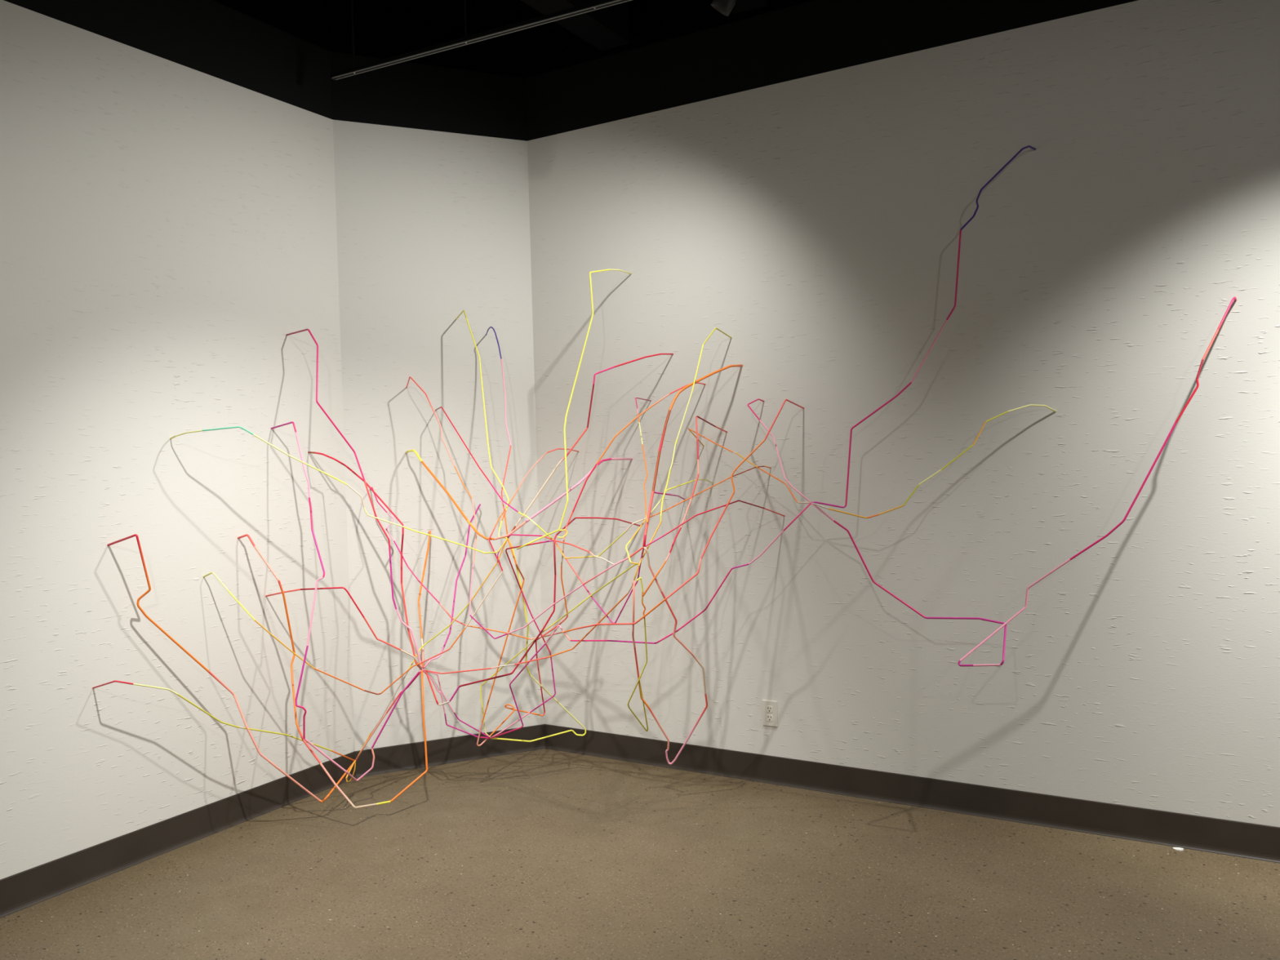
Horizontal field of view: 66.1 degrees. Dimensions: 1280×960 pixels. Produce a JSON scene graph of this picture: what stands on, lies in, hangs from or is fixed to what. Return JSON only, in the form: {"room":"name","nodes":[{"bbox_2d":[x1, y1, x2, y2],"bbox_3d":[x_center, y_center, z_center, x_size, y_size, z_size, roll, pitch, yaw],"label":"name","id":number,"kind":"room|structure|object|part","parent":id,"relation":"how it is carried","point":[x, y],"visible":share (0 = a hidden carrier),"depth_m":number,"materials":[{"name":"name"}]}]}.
{"room":"museum","nodes":[
{"label":"museum","id":0,"kind":"room"},
{"bbox_2d":[0,0,355,879],"bbox_3d":[-3.190,-0.010,1.574,0.120,3.050,7.000,-1,2,30],"label":"wall","id":1,"kind":"structure","parent":0,"point":[166,226],"depth_m":3.74,"materials":[{"name":"white paint"}]},
{"bbox_2d":[4,0,333,119],"bbox_3d":[-3.236,-1.688,1.532,0.120,0.310,7.000,-1,2,30],"label":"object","id":2,"kind":"structure","parent":1,"relation":"on","point":[211,37],"depth_m":3.99,"materials":[{"name":"black paint"}]},
{"bbox_2d":[0,751,356,918],"bbox_3d":[-3.092,1.453,1.577,0.013,0.122,7.000,-1,2,30],"label":"baseboard","id":3,"kind":"structure","parent":1,"relation":"attached to","point":[20,891],"depth_m":3.73,"materials":[{"name":"brown plastic"}]},
{"bbox_2d":[333,120,544,751],"bbox_3d":[-0.971,-0.151,4.808,0.933,3.050,0.120,-2,2,-24],"label":"wall","id":4,"kind":"structure","parent":0,"point":[433,227],"depth_m":4.74,"materials":[{"name":"white paint"}]},
{"bbox_2d":[330,51,527,141],"bbox_3d":[-1.017,-1.830,4.766,0.933,0.310,0.120,-2,2,-24],"label":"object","id":5,"kind":"structure","parent":4,"relation":"on","point":[407,95],"depth_m":4.71,"materials":[{"name":"black paint"}]},
{"bbox_2d":[355,724,545,777],"bbox_3d":[-0.903,1.312,4.783,0.933,0.122,0.013,-2,2,-24],"label":"baseboard","id":6,"kind":"structure","parent":4,"relation":"attached to","point":[388,759],"depth_m":4.77,"materials":[{"name":"brown plastic"}]},
{"bbox_2d":[400,0,528,29],"bbox_3d":[-0.141,-2.697,0.641,7.943,0.100,8.658,-1,2,30],"label":"ceiling","id":7,"kind":"structure","parent":0,"point":[451,13],"depth_m":5.74,"materials":[{"name":"black paint"}]},
{"bbox_2d":[213,0,454,68],"bbox_3d":[-3.275,-2.111,2.465,0.120,1.090,8.600,-1,2,30],"label":"trim","id":8,"kind":"structure","parent":7,"relation":"attached to","point":[382,28],"depth_m":5.34,"materials":[{"name":"black"}]},
{"bbox_2d":[330,0,631,79],"bbox_3d":[1.141,-2.257,2.961,5.605,0.966,0.029,-1,2,27],"label":"track","id":9,"kind":"object","parent":7,"relation":"hanging from","point":[599,4],"visible":1,"depth_m":3.92,"materials":[{"name":"black metal"}]},
{"bbox_2d":[711,0,736,16],"bbox_3d":[0.305,-1.686,3.396,0.125,0.155,0.084,-1,2,30],"label":"track spotlight","id":10,"kind":"object","parent":9,"relation":"hanging from","point":[725,7],"visible":1,"depth_m":3.38,"materials":[{"name":"black metal"}]},
{"bbox_2d":[520,0,629,50],"bbox_3d":[-1.745,-2.441,2.575,0.180,0.420,6.358,-1,2,30],"label":"trim","id":11,"kind":"structure","parent":7,"relation":"attached to","point":[606,28],"depth_m":5.09,"materials":[{"name":"black"}]},
{"bbox_2d":[453,0,813,78],"bbox_3d":[2.117,-2.302,4.193,7.643,1.090,0.120,-1,2,30],"label":"trim","id":12,"kind":"structure","parent":7,"relation":"attached to","point":[547,47],"depth_m":5.61,"materials":[{"name":"black"}]},
{"bbox_2d":[731,0,767,13],"bbox_3d":[-1.055,-2.450,2.171,0.180,0.420,6.358,-1,2,30],"label":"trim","id":13,"kind":"structure","parent":7,"relation":"attached to","point":[741,6],"depth_m":4.87,"materials":[{"name":"black"}]},
{"bbox_2d":[0,748,1279,959],"bbox_3d":[0.082,1.508,0.336,7.343,0.100,8.058,-1,2,30],"label":"floor","id":14,"kind":"structure","parent":0,"point":[544,854],"depth_m":3.36,"materials":[{"name":"concrete"}]},
{"bbox_2d":[92,145,1236,808],"bbox_3d":[0.073,0.043,4.108,4.072,2.538,1.431,-2,1,2],"label":"sculpture","id":15,"kind":"object","parent":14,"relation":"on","point":[420,665],"visible":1,"depth_m":4.10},
{"bbox_3d":[-1.558,0.965,3.853,1.017,0.547,0.123,-3,2,-45],"label":"bent rod","id":16,"kind":"part","parent":15,"relation":"part of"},
{"bbox_3d":[-1.563,0.758,3.909,0.314,1.160,0.908,-1,2,30],"label":"bent rod","id":17,"kind":"part","parent":15,"relation":"part of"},
{"bbox_3d":[-1.264,0.780,4.133,0.602,1.138,0.491,-1,2,30],"label":"bent rod","id":18,"kind":"part","parent":15,"relation":"part of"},
{"bbox_3d":[-1.165,0.058,3.935,1.307,0.552,0.173,-2,2,-18],"label":"bent rod","id":19,"kind":"part","parent":15,"relation":"part of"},
{"bbox_3d":[-1.258,0.635,4.129,0.650,0.389,0.147,-2,1,-3],"label":"bent rod","id":20,"kind":"part","parent":15,"relation":"part of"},
{"bbox_3d":[-1.300,0.519,4.136,0.541,1.539,0.502,-1,2,30],"label":"bent rod","id":21,"kind":"part","parent":15,"relation":"part of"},
{"bbox_3d":[-1.252,1.262,4.258,0.045,0.092,0.006,-2,1,-3],"label":"bent rod","id":22,"kind":"part","parent":15,"relation":"part of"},
{"bbox_3d":[-1.200,0.345,4.319,0.551,0.957,0.071,-1,2,18],"label":"bent rod","id":23,"kind":"part","parent":15,"relation":"part of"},
{"bbox_3d":[-1.085,1.016,4.240,0.315,0.397,0.007,-1,1,5],"label":"bent rod","id":24,"kind":"part","parent":15,"relation":"part of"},
{"bbox_3d":[-0.991,0.395,4.361,0.852,1.041,1.519,-1,2,30],"label":"bent rod","id":25,"kind":"part","parent":15,"relation":"part of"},
{"bbox_3d":[-0.943,0.156,4.193,1.109,1.631,0.527,-1,2,30],"label":"bent rod","id":26,"kind":"part","parent":15,"relation":"part of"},
{"bbox_3d":[-0.980,0.529,4.473,0.033,0.568,0.528,-2,1,-6],"label":"bent rod","id":27,"kind":"part","parent":15,"relation":"part of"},
{"bbox_3d":[-0.932,0.749,4.187,0.605,0.978,0.475,-1,2,30],"label":"bent rod","id":28,"kind":"part","parent":15,"relation":"part of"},
{"bbox_3d":[-0.832,0.466,4.515,0.074,0.685,0.645,-1,1,15],"label":"bent rod","id":29,"kind":"part","parent":15,"relation":"part of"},
{"bbox_3d":[-0.883,0.367,4.406,0.865,0.682,0.275,-1,2,30],"label":"bent rod","id":30,"kind":"part","parent":15,"relation":"part of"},
{"bbox_3d":[-0.798,0.979,4.286,0.174,0.341,0.241,-1,2,30],"label":"bent rod","id":31,"kind":"part","parent":15,"relation":"part of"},
{"bbox_3d":[-0.799,0.979,4.289,0.294,0.341,0.023,-2,2,-26],"label":"bent rod","id":32,"kind":"part","parent":15,"relation":"part of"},
{"bbox_3d":[-0.723,-0.273,4.500,0.064,1.046,0.643,-2,2,-26],"label":"bent rod","id":33,"kind":"part","parent":15,"relation":"part of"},
{"bbox_3d":[-0.692,-0.044,4.396,0.065,0.601,0.892,-3,2,-43],"label":"bent rod","id":34,"kind":"part","parent":15,"relation":"part of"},
{"bbox_3d":[-0.639,-0.242,4.532,0.064,0.974,0.652,-2,1,-13],"label":"bent rod","id":35,"kind":"part","parent":15,"relation":"part of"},
{"bbox_3d":[-0.603,0.047,4.591,0.970,0.404,0.704,-1,2,30],"label":"bent rod","id":36,"kind":"part","parent":15,"relation":"part of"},
{"bbox_3d":[-0.482,0.695,4.273,0.399,0.892,0.186,-1,2,30],"label":"bent rod","id":37,"kind":"part","parent":15,"relation":"part of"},
{"bbox_3d":[-0.437,0.605,4.083,1.028,0.436,0.197,-1,2,26],"label":"bent rod","id":38,"kind":"part","parent":15,"relation":"part of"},
{"bbox_3d":[-0.473,0.710,4.396,0.291,0.935,0.364,-1,2,30],"label":"bent rod","id":39,"kind":"part","parent":15,"relation":"part of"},
{"bbox_3d":[-0.320,0.730,4.102,0.894,0.820,0.113,0,2,37],"label":"bent rod","id":40,"kind":"part","parent":15,"relation":"part of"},
{"bbox_3d":[-0.321,0.223,4.077,0.042,0.037,0.006,-2,1,0],"label":"bent rod","id":41,"kind":"part","parent":15,"relation":"part of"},
{"bbox_3d":[-0.268,-0.344,4.350,0.172,1.240,0.755,-1,2,30],"label":"bent rod","id":42,"kind":"part","parent":15,"relation":"part of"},
{"bbox_3d":[-0.268,0.283,4.018,0.733,0.110,0.031,-1,2,37],"label":"bent rod","id":43,"kind":"part","parent":15,"relation":"part of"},
{"bbox_3d":[-0.209,-0.166,4.378,0.482,0.808,0.661,-1,2,30],"label":"bent rod","id":44,"kind":"part","parent":15,"relation":"part of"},
{"bbox_3d":[-0.211,0.366,4.388,0.831,1.582,0.682,-1,2,30],"label":"bent rod","id":45,"kind":"part","parent":15,"relation":"part of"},
{"bbox_3d":[-0.297,0.086,4.376,1.697,1.162,0.771,-1,2,30],"label":"bent rod","id":46,"kind":"part","parent":15,"relation":"part of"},
{"bbox_3d":[-0.184,0.200,4.378,0.054,0.087,0.663,-1,2,30],"label":"bent rod","id":47,"kind":"part","parent":15,"relation":"part of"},
{"bbox_3d":[-0.160,0.412,3.956,0.491,0.326,0.026,0,2,40],"label":"bent rod","id":48,"kind":"part","parent":15,"relation":"part of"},
{"bbox_3d":[-0.013,0.719,3.956,0.085,0.698,0.372,-2,1,-1],"label":"bent rod","id":49,"kind":"part","parent":15,"relation":"part of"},
{"bbox_3d":[0.008,-0.106,4.213,0.069,0.529,0.793,-2,1,3],"label":"bent rod","id":50,"kind":"part","parent":15,"relation":"part of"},
{"bbox_3d":[-0.006,0.616,4.054,1.442,1.036,0.234,-1,2,30],"label":"bent rod","id":51,"kind":"part","parent":15,"relation":"part of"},
{"bbox_3d":[0.105,0.131,4.199,0.707,0.359,0.674,-1,2,30],"label":"bent rod","id":52,"kind":"part","parent":15,"relation":"part of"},
{"bbox_3d":[0.127,0.070,4.219,0.016,0.067,0.638,-1,1,14],"label":"bent rod","id":53,"kind":"part","parent":15,"relation":"part of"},
{"bbox_3d":[0.147,0.158,4.123,0.077,0.308,0.764,-1,2,30],"label":"bent rod","id":54,"kind":"part","parent":15,"relation":"part of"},
{"bbox_3d":[0.077,0.726,3.966,0.376,0.952,0.224,-3,2,-36],"label":"bent rod","id":55,"kind":"part","parent":15,"relation":"part of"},
{"bbox_3d":[0.082,0.180,4.174,1.046,1.003,0.743,-1,2,30],"label":"bent rod","id":56,"kind":"part","parent":15,"relation":"part of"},
{"bbox_3d":[0.194,-0.138,4.073,0.086,1.021,0.783,-1,2,30],"label":"bent rod","id":57,"kind":"part","parent":15,"relation":"part of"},
{"bbox_3d":[0.224,0.083,4.075,0.079,0.703,0.763,-1,2,30],"label":"bent rod","id":58,"kind":"part","parent":15,"relation":"part of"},
{"bbox_3d":[0.220,-0.126,4.080,0.136,0.746,0.745,-1,2,30],"label":"bent rod","id":59,"kind":"part","parent":15,"relation":"part of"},
{"bbox_3d":[0.417,-0.070,4.093,0.130,0.318,0.789,-2,2,-27],"label":"bent rod","id":60,"kind":"part","parent":15,"relation":"part of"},
{"bbox_3d":[0.553,-0.131,4.036,0.102,0.435,0.560,-2,1,-11],"label":"bent rod","id":61,"kind":"part","parent":15,"relation":"part of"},
{"bbox_3d":[1.076,-0.571,3.726,0.876,1.346,0.091,-1,1,4],"label":"bent rod","id":62,"kind":"part","parent":15,"relation":"part of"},
{"bbox_3d":[1.113,-0.067,3.707,0.927,0.414,0.084,-1,1,3],"label":"bent rod","id":63,"kind":"part","parent":15,"relation":"part of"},
{"bbox_3d":[1.370,0.021,3.599,1.414,1.277,0.424,-1,2,30],"label":"bent rod","id":64,"kind":"part","parent":15,"relation":"part of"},
{"bbox_2d":[1173,847,1183,850],"bbox_3d":[1.932,1.324,3.530,0.034,0.005,0.023,-1,2,30],"label":"flake","id":65,"kind":"object","parent":14,"relation":"on","point":[1174,848],"visible":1,"depth_m":3.53,"materials":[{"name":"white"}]},
{"bbox_2d":[527,0,1279,826],"bbox_3d":[2.314,-0.205,3.352,6.500,3.050,0.120,-1,2,30],"label":"wall","id":66,"kind":"structure","parent":0,"point":[814,222],"depth_m":3.92,"materials":[{"name":"white paint"}]},
{"bbox_2d":[762,699,777,727],"bbox_3d":[0.574,1.032,4.347,0.070,0.114,0.008,-1,2,30],"label":"wall outlet","id":67,"kind":"object","parent":66,"relation":"attached to","point":[769,708],"visible":1,"depth_m":4.34,"materials":[{"name":"beige plastic"}]},
{"bbox_2d":[766,714,773,721],"bbox_3d":[0.573,1.052,4.345,0.030,0.029,0.003,-1,2,30],"label":"socket","id":68,"kind":"object","parent":67,"relation":"attached to","point":[769,717],"depth_m":4.34,"materials":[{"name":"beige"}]},
{"bbox_2d":[766,705,773,712],"bbox_3d":[0.572,1.013,4.344,0.030,0.029,0.003,-1,2,30],"label":"socket","id":69,"kind":"object","parent":67,"relation":"attached to","point":[769,708],"depth_m":4.34,"materials":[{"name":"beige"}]},
{"bbox_2d":[525,0,1137,141],"bbox_3d":[2.268,-1.884,3.310,6.500,0.310,0.120,-1,2,30],"label":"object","id":70,"kind":"structure","parent":66,"relation":"on","point":[815,37],"depth_m":4.25,"materials":[{"name":"black paint"}]},
{"bbox_2d":[544,724,1279,862],"bbox_3d":[2.321,1.260,3.332,6.500,0.122,0.013,-1,2,30],"label":"baseboard","id":71,"kind":"structure","parent":66,"relation":"attached to","point":[1202,833],"depth_m":3.96,"materials":[{"name":"brown plastic"}]}
]}

